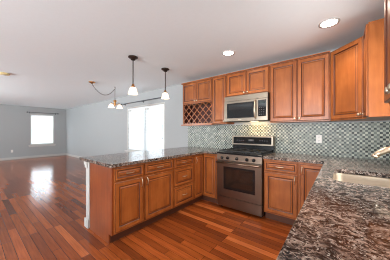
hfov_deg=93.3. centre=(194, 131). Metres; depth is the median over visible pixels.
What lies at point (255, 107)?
microwave
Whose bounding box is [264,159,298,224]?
base cabinet
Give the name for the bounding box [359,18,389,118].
upper cabinet
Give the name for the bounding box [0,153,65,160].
baseboard
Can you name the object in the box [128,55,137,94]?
pendant light
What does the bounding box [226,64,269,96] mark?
upper cabinet
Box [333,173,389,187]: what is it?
sink
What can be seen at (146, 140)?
window blind
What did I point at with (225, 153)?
cooktop
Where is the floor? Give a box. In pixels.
[0,155,292,259]
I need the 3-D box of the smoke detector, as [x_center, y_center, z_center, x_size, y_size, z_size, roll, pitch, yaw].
[-3.872,-1.158,3.737,0.170,0.042,0.170,0,0,39]
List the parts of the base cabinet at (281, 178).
drawer, door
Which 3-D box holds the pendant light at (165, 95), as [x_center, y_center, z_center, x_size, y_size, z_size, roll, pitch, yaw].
[-0.561,-0.898,3.479,0.158,0.562,0.158,0,0,39]
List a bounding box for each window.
[28,114,55,146]
[124,102,164,152]
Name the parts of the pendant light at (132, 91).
lamp shade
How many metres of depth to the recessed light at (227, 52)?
2.78 m
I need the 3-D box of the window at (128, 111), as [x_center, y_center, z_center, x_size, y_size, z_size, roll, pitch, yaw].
[-1.506,-0.030,5.551,2.005,1.515,0.180,0,0,39]
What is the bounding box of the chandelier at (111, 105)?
[88,81,122,108]
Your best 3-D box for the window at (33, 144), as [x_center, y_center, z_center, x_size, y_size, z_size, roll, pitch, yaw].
[-7.581,-0.040,9.136,0.180,1.575,1.070,0,0,39]
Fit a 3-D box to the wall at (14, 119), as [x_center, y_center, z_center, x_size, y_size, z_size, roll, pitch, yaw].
[-9.033,0.047,7.390,0.140,2.452,6.528,0,0,39]
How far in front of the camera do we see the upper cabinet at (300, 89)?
2.63 m
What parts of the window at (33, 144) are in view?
sill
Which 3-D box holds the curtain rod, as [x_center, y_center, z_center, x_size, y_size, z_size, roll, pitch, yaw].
[-1.610,-0.892,5.515,2.250,0.080,0.106,0,0,39]
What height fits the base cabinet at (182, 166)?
0.876 m
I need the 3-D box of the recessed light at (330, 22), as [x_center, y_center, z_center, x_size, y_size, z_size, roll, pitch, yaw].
[1.459,-1.175,2.003,0.196,0.006,0.196,0,0,39]
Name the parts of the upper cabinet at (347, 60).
door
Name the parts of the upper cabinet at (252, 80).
door, moulding, door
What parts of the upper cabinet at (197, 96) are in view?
door, moulding, light rail, door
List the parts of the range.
handle, door glass, oven door, drawer, control panel, backguard panel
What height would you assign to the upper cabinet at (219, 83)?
0.920 m
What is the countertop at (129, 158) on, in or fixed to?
on the base cabinet at (204, 165)
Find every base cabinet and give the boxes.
[90,163,142,243]
[140,158,172,228]
[170,155,192,213]
[190,153,217,204]
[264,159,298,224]
[299,162,322,211]
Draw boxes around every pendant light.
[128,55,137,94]
[161,68,168,98]
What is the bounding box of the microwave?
[224,92,269,121]
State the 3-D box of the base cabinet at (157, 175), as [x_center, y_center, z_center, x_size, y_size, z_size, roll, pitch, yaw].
[-0.700,0.835,2.727,0.625,0.876,0.523,0,0,39]
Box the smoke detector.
[0,72,9,75]
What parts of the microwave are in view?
door, handle, control panel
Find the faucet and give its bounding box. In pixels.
[371,146,389,158]
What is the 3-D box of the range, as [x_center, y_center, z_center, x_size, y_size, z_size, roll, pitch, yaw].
[0.851,0.678,3.107,0.770,1.190,0.731,0,0,39]
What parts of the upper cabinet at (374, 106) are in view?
door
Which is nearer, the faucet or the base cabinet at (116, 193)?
the faucet
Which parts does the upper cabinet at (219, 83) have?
door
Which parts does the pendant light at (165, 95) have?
lamp shade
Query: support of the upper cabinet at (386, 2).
attached to the wall
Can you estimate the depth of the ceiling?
2.36 m
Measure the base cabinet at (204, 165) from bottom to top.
0.876 m
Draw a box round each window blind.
[31,115,52,143]
[128,104,163,150]
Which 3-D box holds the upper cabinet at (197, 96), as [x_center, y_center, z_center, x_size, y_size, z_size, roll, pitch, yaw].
[0.108,-0.589,3.959,0.811,0.936,0.362,0,0,39]
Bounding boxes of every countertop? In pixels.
[79,146,221,167]
[263,152,389,259]
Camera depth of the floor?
2.43 m
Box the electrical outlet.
[316,135,321,142]
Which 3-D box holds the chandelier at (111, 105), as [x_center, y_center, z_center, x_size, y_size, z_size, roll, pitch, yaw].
[-2.262,-0.899,4.711,0.183,0.560,0.888,0,0,36]
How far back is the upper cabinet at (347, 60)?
2.17 m
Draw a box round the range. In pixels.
[216,136,274,216]
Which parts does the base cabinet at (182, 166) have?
drawer, drawer, drawer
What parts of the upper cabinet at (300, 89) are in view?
door, moulding, door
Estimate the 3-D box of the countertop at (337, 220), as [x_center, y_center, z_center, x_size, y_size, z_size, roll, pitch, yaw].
[0.998,0.377,1.564,1.399,0.037,2.967,0,0,39]
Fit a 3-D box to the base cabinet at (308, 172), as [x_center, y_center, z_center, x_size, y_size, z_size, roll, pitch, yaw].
[1.840,0.835,2.245,0.944,0.876,0.846,0,0,39]
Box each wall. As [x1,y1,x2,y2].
[0,104,65,157]
[66,49,389,156]
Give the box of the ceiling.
[0,0,383,108]
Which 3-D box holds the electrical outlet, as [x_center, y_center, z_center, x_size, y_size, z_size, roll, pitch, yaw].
[1.858,0.116,2.759,0.072,0.120,0.011,0,0,39]
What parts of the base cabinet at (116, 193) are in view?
panel, drawer, door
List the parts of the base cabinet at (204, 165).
door, door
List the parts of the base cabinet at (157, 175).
drawer, door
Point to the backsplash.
(354, 139)
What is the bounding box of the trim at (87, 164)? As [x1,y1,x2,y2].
[84,161,89,228]
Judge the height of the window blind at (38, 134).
1.400 m
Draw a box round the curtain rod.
[121,97,163,105]
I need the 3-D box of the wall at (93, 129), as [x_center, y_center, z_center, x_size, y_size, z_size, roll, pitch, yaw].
[-2.180,0.047,6.135,12.373,2.452,0.140,0,0,39]
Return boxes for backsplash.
[188,122,389,159]
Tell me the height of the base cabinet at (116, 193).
0.876 m
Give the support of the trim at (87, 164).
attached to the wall
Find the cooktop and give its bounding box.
[217,151,273,156]
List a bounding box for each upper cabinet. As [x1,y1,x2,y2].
[181,77,216,125]
[212,74,233,124]
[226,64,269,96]
[269,51,330,122]
[331,36,389,121]
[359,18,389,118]
[384,0,389,104]
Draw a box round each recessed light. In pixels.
[222,50,234,55]
[318,18,339,27]

